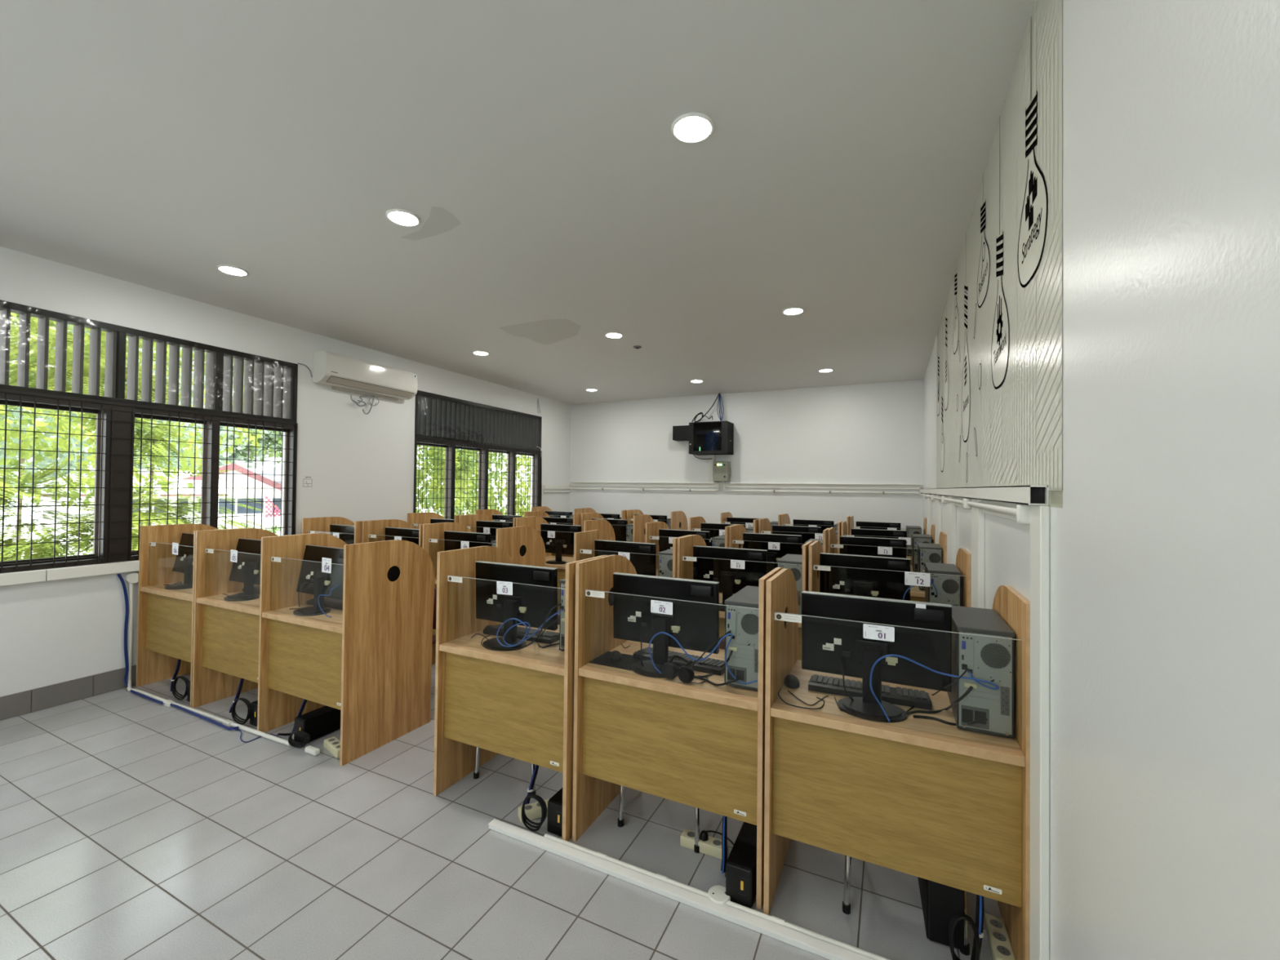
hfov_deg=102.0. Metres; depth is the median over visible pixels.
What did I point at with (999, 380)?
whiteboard
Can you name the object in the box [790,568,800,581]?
fan grille
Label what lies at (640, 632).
cable
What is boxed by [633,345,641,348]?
smoke detector
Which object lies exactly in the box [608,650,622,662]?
mouse
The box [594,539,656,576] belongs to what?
monitor
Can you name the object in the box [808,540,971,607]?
study carrel
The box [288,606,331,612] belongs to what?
cable
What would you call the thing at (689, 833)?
socket
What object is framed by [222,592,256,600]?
cable
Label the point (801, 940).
duct
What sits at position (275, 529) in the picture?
tree
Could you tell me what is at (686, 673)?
ear cup
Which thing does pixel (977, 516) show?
duct
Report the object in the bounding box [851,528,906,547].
monitor
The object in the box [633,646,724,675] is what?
keyboard
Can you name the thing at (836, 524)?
computer tower
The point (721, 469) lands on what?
control box
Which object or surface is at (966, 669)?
cable
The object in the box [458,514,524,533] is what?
study carrel
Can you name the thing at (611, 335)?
diffuser
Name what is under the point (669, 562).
fan grille
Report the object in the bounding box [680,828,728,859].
power strip
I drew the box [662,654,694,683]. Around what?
headset
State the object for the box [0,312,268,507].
tree
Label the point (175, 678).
cable bundle
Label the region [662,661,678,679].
ear cup
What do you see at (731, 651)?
cable
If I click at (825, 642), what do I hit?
monitor
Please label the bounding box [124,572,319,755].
conduit
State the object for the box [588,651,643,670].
mat
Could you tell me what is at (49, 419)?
tree
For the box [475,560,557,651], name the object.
monitor
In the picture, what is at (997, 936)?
socket
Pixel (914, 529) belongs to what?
computer tower
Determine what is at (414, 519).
study carrel
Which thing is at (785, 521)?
study carrel
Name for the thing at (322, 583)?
monitor
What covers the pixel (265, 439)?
tree
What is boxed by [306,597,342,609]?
keyboard
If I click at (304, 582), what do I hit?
cable
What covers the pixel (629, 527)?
computer tower
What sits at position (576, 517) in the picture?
study carrel
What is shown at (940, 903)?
equipment case
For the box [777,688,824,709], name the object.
cable
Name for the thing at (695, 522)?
study carrel
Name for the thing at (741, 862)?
unit
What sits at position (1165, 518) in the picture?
wall
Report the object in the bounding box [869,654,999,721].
cable
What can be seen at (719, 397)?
cables
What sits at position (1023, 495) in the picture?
trunking
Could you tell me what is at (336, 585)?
cable
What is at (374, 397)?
cable
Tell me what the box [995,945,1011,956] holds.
socket
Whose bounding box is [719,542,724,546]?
fan grille
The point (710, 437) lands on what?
upper cabinet
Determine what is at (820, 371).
diffuser
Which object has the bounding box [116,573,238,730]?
cable bundle
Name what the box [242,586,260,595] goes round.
keyboard
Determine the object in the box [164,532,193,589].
monitor
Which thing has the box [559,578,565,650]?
computer tower
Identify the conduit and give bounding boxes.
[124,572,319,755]
[543,833,889,959]
[571,481,918,493]
[920,493,1030,537]
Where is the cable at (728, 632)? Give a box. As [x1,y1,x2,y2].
[689,630,730,666]
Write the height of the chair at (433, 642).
0.800 m
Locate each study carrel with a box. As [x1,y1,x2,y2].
[135,523,238,706]
[191,528,346,707]
[257,533,435,765]
[302,516,387,543]
[362,519,444,547]
[407,511,468,528]
[422,522,545,664]
[433,546,608,841]
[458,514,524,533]
[475,509,542,521]
[515,516,615,612]
[524,511,588,557]
[531,506,595,517]
[572,555,783,909]
[573,507,631,519]
[573,529,691,577]
[580,512,653,542]
[626,509,688,530]
[644,521,733,593]
[676,534,813,660]
[688,515,762,535]
[720,511,783,528]
[728,524,829,595]
[758,518,842,553]
[763,568,1030,959]
[781,513,849,555]
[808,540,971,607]
[827,527,946,602]
[840,520,935,572]
[849,515,927,565]
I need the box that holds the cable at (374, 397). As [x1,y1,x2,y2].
[350,395,378,414]
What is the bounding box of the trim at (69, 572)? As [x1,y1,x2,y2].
[0,560,139,586]
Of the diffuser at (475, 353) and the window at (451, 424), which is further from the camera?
the window at (451, 424)
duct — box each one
[488,818,873,959]
[707,454,715,484]
[927,493,932,535]
[935,494,942,543]
[946,495,955,564]
[971,498,984,608]
[1030,505,1049,959]
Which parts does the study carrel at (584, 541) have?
panel, panel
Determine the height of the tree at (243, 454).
16.243 m
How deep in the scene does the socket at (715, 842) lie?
2.20 m
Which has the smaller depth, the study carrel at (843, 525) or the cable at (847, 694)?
the cable at (847, 694)
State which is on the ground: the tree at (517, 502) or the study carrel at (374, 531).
the tree at (517, 502)
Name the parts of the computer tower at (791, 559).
port panel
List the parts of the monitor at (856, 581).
mount plate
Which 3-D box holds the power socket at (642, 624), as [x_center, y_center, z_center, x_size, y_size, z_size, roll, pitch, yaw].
[0.020,0.659,2.365,0.030,0.018,0.009,0,-1,26]
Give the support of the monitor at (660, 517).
on the study carrel at (678, 518)
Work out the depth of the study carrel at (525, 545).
4.41 m
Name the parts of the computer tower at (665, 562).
port panel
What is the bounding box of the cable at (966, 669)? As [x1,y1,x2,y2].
[906,668,968,712]
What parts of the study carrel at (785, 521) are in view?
panel, panel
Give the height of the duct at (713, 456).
0.800 m
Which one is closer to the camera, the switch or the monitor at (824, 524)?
the switch
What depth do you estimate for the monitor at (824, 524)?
6.73 m
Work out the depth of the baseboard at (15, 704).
3.59 m
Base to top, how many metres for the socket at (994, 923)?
0.001 m
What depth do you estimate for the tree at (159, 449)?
8.46 m
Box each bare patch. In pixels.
[400,206,461,240]
[498,318,581,344]
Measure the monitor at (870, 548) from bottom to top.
0.393 m
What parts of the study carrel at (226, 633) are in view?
modesty panel, panel, panel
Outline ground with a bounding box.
[0,503,501,559]
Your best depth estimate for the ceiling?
2.45 m
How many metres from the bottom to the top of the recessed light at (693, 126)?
0.015 m
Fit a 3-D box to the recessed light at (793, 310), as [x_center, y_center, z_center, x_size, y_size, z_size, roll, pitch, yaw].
[1.291,-1.420,4.371,0.179,0.015,0.179,0,-1,26]
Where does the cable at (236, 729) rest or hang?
on the floor
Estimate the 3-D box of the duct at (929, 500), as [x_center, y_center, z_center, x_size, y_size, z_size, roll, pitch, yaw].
[3.152,0.894,5.652,0.026,1.491,0.372,0,-1,26]
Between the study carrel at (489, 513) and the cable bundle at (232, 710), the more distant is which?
the study carrel at (489, 513)
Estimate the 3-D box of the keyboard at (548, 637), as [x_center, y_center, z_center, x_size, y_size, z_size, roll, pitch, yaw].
[-0.620,0.814,2.770,0.430,0.032,0.140,0,-1,24]
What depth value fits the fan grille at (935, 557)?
4.10 m
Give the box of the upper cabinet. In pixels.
[688,420,733,455]
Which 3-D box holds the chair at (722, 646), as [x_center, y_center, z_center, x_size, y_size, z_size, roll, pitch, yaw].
[0.176,1.185,2.493,0.420,0.800,0.458,0,-1,26]
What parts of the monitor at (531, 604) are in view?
mount plate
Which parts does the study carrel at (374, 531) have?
panel, panel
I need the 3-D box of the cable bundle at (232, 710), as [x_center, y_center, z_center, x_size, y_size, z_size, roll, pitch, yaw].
[-2.629,1.459,3.390,0.375,0.304,0.082,0,-1,40]
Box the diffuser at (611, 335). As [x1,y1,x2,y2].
[606,333,621,337]
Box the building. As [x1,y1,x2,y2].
[502,453,530,515]
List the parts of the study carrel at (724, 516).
panel, panel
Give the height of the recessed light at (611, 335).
0.015 m
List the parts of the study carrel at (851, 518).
panel, panel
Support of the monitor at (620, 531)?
on the study carrel at (639, 521)
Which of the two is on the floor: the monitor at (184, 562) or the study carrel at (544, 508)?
the study carrel at (544, 508)
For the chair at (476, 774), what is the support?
on the floor
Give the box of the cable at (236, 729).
[235,728,283,742]
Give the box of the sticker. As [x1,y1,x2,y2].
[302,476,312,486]
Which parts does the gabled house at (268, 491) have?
pane, pane, pane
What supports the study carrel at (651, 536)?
on the floor
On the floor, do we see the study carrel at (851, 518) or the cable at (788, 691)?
the study carrel at (851, 518)
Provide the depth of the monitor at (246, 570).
3.66 m
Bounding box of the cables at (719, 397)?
[691,392,724,422]
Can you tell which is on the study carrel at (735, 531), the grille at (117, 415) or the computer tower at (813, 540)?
the computer tower at (813, 540)
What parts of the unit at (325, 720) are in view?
panel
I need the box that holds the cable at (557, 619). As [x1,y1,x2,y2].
[524,617,559,647]
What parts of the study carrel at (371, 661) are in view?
panel, modesty panel, panel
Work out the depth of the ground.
50.10 m
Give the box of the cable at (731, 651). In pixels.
[694,649,733,678]
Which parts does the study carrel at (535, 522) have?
panel, modesty panel, panel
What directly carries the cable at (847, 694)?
attached to the monitor at (825, 642)
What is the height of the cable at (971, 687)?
0.165 m
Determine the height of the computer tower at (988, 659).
0.345 m
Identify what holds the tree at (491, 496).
on the ground
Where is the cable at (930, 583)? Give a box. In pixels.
[902,582,937,599]
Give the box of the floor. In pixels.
[0,612,1001,959]
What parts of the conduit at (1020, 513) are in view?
backing plate, backing plate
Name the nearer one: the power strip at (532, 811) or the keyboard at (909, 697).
the keyboard at (909, 697)
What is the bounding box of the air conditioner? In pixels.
[312,350,417,400]
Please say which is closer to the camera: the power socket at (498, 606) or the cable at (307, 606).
the power socket at (498, 606)
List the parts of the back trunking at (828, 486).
duct lid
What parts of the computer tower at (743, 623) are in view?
port panel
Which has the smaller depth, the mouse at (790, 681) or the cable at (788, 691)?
the cable at (788, 691)
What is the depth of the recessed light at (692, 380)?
7.26 m
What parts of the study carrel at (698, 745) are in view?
panel, modesty panel, panel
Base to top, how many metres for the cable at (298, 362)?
0.116 m
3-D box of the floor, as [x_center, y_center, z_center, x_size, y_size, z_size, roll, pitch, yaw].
[-1.169,1.646,3.677,6.500,0.120,10.850,0,-1,26]
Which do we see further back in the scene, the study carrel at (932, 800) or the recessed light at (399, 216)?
the recessed light at (399, 216)
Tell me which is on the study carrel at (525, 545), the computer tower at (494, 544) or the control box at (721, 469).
the computer tower at (494, 544)
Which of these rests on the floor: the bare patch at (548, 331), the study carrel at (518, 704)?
the study carrel at (518, 704)
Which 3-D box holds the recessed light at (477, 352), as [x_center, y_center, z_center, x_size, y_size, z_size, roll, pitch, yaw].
[-1.802,-1.434,5.872,0.179,0.015,0.179,0,-1,26]
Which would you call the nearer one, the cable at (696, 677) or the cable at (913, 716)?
the cable at (913, 716)
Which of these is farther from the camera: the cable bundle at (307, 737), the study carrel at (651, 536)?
the study carrel at (651, 536)
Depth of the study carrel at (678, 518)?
7.49 m
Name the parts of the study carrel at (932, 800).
panel, modesty panel, panel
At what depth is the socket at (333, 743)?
3.00 m
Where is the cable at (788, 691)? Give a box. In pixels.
[787,690,828,706]
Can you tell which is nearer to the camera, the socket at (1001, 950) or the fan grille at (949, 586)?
the socket at (1001, 950)
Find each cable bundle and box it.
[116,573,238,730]
[170,658,189,700]
[229,678,252,724]
[276,698,310,747]
[521,764,546,831]
[720,815,727,876]
[948,894,984,959]
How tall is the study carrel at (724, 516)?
1.211 m
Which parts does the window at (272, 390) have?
sash, sash, sash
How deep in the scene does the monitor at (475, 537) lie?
4.47 m
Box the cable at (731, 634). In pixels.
[648,631,757,684]
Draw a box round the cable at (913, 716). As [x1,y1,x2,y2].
[912,715,987,725]
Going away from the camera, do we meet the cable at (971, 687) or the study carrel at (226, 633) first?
the cable at (971, 687)
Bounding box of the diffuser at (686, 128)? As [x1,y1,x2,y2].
[674,116,711,141]
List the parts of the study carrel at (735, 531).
panel, panel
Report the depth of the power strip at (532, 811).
2.42 m
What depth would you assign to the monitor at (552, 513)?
8.29 m
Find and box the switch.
[740,880,743,890]
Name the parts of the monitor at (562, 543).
mount plate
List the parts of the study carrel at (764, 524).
panel, panel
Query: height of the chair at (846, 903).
0.800 m
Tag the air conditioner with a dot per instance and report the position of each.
(343, 373)
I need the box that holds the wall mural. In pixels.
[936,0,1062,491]
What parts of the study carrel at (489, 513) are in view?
panel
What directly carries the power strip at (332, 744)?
on the floor
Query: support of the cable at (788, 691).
on the study carrel at (932, 800)
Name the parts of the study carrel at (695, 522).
panel, panel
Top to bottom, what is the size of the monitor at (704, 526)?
0.393 m
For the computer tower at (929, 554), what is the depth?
4.13 m
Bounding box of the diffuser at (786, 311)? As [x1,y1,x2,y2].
[783,308,802,314]
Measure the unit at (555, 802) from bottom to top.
0.145 m
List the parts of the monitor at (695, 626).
mount plate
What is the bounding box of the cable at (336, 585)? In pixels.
[317,585,337,617]
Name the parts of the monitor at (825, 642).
mount plate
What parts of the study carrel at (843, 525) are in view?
panel, panel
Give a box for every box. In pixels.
[672,425,688,440]
[712,461,730,481]
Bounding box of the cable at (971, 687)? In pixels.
[906,685,973,715]
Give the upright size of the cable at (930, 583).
0.140 m
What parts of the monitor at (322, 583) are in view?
mount plate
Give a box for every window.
[0,299,297,573]
[413,390,542,519]
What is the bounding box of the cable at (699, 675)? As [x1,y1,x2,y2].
[690,675,708,683]
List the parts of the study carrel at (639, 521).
panel, panel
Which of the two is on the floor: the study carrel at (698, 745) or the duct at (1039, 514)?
the study carrel at (698, 745)
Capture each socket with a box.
[327,737,336,742]
[331,741,339,745]
[496,604,502,608]
[524,804,533,810]
[640,622,647,626]
[686,831,694,837]
[711,839,721,846]
[842,650,850,657]
[989,918,1003,928]
[992,931,1007,942]
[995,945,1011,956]
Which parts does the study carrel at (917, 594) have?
panel, modesty panel, panel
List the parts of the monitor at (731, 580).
mount plate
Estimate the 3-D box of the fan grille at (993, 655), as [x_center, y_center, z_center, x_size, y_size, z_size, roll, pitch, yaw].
[1.159,0.573,1.691,0.083,0.083,0.001,0,-1,26]
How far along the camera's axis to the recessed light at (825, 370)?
6.51 m
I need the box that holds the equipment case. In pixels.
[917,876,964,950]
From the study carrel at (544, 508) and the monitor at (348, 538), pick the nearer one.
the monitor at (348, 538)
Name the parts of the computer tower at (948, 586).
port panel, plate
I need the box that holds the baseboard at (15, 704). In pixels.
[0,664,136,720]
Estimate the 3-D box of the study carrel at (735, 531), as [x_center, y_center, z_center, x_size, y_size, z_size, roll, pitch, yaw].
[1.274,1.020,4.657,0.803,1.211,0.624,0,-1,26]
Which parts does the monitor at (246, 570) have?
mount plate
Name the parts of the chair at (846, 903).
leg, leg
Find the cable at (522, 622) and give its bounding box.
[496,609,563,647]
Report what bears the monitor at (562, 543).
on the study carrel at (535, 522)
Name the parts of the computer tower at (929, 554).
port panel, plate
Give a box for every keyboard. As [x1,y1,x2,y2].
[163,582,192,586]
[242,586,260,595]
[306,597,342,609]
[483,623,559,644]
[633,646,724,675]
[808,674,931,710]
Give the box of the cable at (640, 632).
[640,631,643,666]
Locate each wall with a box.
[0,246,570,697]
[569,379,923,533]
[923,0,1279,959]
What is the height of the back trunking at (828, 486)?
0.074 m
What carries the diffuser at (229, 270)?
attached to the recessed light at (229, 269)
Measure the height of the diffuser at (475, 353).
0.009 m
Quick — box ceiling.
[0,0,1033,404]
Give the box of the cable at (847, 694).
[840,659,853,700]
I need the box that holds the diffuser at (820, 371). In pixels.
[819,369,831,372]
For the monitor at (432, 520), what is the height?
0.393 m
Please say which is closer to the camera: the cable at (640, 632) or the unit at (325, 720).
the cable at (640, 632)
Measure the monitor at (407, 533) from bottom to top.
0.393 m
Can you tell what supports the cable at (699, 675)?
on the study carrel at (698, 745)
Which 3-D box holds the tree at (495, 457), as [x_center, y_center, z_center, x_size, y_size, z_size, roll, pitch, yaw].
[-8.958,-0.689,25.829,11.666,11.366,12.301,0,-1,31]
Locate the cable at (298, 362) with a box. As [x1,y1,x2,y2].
[297,362,312,377]
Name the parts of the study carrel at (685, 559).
panel, modesty panel, panel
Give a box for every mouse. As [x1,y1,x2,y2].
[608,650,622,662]
[783,674,799,688]
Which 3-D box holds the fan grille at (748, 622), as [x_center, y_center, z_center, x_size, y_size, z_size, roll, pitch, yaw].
[0.439,0.570,2.052,0.083,0.083,0.001,0,-1,26]
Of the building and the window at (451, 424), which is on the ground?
the building
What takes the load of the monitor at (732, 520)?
on the study carrel at (724, 516)
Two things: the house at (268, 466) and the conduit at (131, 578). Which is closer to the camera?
the conduit at (131, 578)
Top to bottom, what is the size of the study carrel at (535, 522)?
1.211 m
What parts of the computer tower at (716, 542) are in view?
port panel, plate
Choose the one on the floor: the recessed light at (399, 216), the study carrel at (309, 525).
the study carrel at (309, 525)
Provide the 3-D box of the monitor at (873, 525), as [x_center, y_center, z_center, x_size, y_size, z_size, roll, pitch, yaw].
[2.946,0.721,6.430,0.510,0.393,0.189,0,-1,28]
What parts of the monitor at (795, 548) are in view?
mount plate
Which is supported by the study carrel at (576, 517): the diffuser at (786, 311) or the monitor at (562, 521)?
the monitor at (562, 521)
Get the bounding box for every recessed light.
[216,264,248,275]
[385,208,420,226]
[472,350,488,355]
[586,388,597,391]
[604,332,622,337]
[671,111,714,142]
[690,379,702,382]
[782,306,804,315]
[818,368,833,372]
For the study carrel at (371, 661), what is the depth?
3.13 m
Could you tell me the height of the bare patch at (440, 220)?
0.001 m
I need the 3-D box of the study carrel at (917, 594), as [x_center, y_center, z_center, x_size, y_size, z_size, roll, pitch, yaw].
[2.082,1.026,4.409,0.862,1.211,0.624,0,-1,26]
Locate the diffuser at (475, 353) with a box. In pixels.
[474,351,487,355]
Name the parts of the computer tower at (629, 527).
port panel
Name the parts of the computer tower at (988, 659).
port panel, plate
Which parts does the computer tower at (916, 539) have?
port panel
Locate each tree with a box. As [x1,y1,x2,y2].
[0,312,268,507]
[0,314,278,561]
[0,316,204,542]
[0,338,251,505]
[0,346,282,471]
[33,331,199,511]
[179,349,282,463]
[259,431,282,450]
[264,524,279,535]
[280,431,502,515]
[416,444,478,516]
[416,448,506,515]
[429,450,530,515]
[496,480,530,516]
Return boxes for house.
[180,463,280,535]
[195,450,281,484]
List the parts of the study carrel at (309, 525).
panel, panel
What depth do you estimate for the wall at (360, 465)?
4.68 m
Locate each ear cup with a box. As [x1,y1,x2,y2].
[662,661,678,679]
[677,664,694,683]
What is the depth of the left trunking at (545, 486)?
9.09 m
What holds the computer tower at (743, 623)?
on the study carrel at (698, 745)
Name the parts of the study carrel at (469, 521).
panel, panel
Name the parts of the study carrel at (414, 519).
panel, panel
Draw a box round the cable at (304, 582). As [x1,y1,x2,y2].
[297,582,311,606]
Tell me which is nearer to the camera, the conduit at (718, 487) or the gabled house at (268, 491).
the conduit at (718, 487)
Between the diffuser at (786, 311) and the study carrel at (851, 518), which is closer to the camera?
the diffuser at (786, 311)
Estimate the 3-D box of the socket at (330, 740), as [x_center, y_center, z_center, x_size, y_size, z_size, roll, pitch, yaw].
[-1.808,1.525,3.043,0.042,0.001,0.042,0,-1,40]
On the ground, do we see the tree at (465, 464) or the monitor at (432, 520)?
the tree at (465, 464)
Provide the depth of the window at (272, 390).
3.91 m
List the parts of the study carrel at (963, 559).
panel, panel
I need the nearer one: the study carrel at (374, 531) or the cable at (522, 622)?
the cable at (522, 622)
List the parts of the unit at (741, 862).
panel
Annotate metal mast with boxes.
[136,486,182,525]
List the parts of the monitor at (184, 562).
mount plate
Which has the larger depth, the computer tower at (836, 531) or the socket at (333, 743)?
the computer tower at (836, 531)
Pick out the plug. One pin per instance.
(704, 835)
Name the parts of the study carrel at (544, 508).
panel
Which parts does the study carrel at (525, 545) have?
modesty panel, panel, panel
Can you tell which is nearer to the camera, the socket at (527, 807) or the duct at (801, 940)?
the duct at (801, 940)
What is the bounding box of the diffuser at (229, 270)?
[218,266,246,275]
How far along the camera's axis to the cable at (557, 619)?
2.43 m
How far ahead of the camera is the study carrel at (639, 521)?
6.29 m
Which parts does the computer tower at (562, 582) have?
port panel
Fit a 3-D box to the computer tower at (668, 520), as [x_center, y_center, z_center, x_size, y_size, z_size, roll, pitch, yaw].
[0.541,0.734,7.618,0.160,0.345,0.387,0,-1,26]
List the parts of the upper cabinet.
glass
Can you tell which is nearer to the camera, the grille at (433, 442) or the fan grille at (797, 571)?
the fan grille at (797, 571)
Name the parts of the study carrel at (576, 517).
panel, modesty panel, panel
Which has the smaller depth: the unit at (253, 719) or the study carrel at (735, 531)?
the unit at (253, 719)
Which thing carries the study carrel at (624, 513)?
on the floor
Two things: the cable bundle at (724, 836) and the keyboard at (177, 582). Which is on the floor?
the cable bundle at (724, 836)
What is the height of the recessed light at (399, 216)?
0.015 m
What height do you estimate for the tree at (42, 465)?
12.800 m
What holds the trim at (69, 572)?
attached to the wall at (360, 465)
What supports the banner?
on the ground
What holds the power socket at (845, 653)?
attached to the monitor at (825, 642)
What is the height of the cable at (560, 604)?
0.262 m
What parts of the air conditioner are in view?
mounting plate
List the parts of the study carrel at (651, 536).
panel, panel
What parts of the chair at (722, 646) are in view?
leg, leg, backrest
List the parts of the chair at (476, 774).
leg, leg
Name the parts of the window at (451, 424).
sash, sash, sash, sash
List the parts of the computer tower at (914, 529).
port panel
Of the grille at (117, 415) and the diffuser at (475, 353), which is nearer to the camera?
the grille at (117, 415)
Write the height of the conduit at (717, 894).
0.029 m
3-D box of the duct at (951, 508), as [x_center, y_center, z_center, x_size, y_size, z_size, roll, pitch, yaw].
[2.145,0.856,3.575,0.026,1.491,0.316,0,-1,26]
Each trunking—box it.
[543,484,571,492]
[569,481,920,489]
[919,485,1048,505]
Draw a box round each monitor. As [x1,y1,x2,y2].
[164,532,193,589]
[223,537,261,601]
[293,544,343,616]
[329,524,354,544]
[385,527,418,545]
[430,518,454,523]
[444,530,490,551]
[475,520,513,546]
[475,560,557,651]
[492,514,522,522]
[540,523,582,564]
[542,516,573,524]
[545,511,572,517]
[591,518,627,541]
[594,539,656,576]
[600,513,619,519]
[613,572,719,678]
[634,514,666,524]
[658,528,709,551]
[693,545,767,611]
[700,522,745,546]
[727,516,759,524]
[742,532,801,573]
[772,524,820,554]
[793,519,834,533]
[801,591,951,722]
[819,552,910,600]
[840,536,906,558]
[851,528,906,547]
[856,520,901,530]
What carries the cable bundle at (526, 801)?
on the floor
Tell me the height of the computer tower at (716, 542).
0.345 m
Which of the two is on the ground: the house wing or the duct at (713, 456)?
the house wing
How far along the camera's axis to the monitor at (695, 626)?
2.30 m
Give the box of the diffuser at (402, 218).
[388,211,417,225]
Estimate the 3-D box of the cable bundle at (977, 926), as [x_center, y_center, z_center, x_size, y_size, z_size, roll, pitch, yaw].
[1.054,1.478,1.675,0.104,0.300,0.081,0,-1,26]
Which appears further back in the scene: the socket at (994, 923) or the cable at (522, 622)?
the cable at (522, 622)
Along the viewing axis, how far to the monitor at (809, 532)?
5.61 m
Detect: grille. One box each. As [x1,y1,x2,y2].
[0,389,297,573]
[413,436,542,519]
[666,559,672,571]
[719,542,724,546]
[740,613,758,634]
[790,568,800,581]
[928,552,941,563]
[942,578,959,594]
[980,643,1010,668]
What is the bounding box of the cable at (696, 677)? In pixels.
[695,675,742,686]
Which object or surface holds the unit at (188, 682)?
on the floor
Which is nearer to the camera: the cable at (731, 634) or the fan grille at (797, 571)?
the cable at (731, 634)
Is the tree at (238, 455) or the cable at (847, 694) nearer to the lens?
the cable at (847, 694)
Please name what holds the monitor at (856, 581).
on the study carrel at (963, 559)
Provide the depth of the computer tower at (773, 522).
6.83 m
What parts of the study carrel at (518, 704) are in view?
panel, modesty panel, panel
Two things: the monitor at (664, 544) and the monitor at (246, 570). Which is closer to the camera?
the monitor at (246, 570)
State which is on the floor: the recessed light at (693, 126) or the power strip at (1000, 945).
the power strip at (1000, 945)
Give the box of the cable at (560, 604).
[536,603,561,648]
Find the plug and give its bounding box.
[699,830,733,845]
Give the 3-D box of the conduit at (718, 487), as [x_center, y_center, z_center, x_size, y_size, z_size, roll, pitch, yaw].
[1.270,0.098,8.249,5.566,0.180,0.044,0,-1,26]
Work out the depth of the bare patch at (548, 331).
5.00 m
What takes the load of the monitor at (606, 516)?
on the study carrel at (624, 513)
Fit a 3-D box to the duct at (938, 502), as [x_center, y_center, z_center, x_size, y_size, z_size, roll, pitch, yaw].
[2.625,0.874,4.566,0.026,1.491,0.324,0,-1,26]
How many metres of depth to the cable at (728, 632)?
2.10 m
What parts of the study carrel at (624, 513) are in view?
panel, panel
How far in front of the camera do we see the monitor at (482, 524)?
5.84 m
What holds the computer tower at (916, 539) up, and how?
on the study carrel at (843, 525)
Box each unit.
[187,680,190,702]
[249,700,257,726]
[293,705,341,742]
[546,787,562,836]
[725,822,756,908]
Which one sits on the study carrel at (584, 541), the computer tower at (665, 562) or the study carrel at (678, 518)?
the computer tower at (665, 562)
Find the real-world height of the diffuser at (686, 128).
0.009 m
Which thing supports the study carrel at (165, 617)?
on the floor
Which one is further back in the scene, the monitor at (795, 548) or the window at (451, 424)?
the window at (451, 424)
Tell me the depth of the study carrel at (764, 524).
5.59 m
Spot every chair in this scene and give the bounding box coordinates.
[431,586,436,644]
[473,614,559,798]
[617,637,724,853]
[842,855,969,955]
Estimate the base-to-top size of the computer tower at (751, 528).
0.345 m
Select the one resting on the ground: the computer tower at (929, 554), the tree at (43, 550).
the tree at (43, 550)
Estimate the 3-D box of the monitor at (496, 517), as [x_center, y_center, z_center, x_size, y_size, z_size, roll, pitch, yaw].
[-1.851,0.676,7.024,0.510,0.393,0.189,0,-1,27]
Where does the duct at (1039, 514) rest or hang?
attached to the wall at (1165, 518)
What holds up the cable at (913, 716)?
on the study carrel at (932, 800)
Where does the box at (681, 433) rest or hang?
attached to the wall at (862, 433)
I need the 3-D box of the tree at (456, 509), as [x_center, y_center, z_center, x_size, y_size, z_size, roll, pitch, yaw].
[-4.903,1.191,14.358,3.427,7.392,2.287,1,-1,-43]
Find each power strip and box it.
[324,736,340,758]
[518,798,550,822]
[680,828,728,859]
[984,913,1015,959]
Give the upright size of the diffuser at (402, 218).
0.009 m
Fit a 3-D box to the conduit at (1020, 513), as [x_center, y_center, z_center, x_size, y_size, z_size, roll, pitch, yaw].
[2.451,0.171,4.234,0.054,0.096,6.038,0,-1,26]
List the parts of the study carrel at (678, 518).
panel, panel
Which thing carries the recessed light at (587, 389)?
in the ceiling
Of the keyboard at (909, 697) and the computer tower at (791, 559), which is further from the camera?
the computer tower at (791, 559)
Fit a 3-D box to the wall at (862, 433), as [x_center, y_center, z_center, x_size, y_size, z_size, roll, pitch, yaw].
[1.143,0.149,8.446,6.486,3.050,0.200,0,-1,26]
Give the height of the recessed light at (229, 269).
0.015 m
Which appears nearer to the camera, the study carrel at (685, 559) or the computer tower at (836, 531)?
the study carrel at (685, 559)
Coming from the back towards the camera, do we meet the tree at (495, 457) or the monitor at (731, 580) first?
the tree at (495, 457)
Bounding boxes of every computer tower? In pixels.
[491,540,496,546]
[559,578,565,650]
[626,523,633,542]
[657,548,672,577]
[666,518,671,528]
[711,534,724,546]
[724,585,759,690]
[745,526,753,533]
[770,520,777,532]
[777,554,802,614]
[804,538,822,549]
[822,530,837,553]
[833,523,837,530]
[906,525,921,555]
[911,533,932,572]
[917,542,942,590]
[924,562,961,606]
[947,605,1014,737]
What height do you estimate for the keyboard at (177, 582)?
0.025 m
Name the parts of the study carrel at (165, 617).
modesty panel, panel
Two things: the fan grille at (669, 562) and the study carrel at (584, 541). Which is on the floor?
the study carrel at (584, 541)
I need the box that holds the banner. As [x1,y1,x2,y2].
[265,496,280,517]

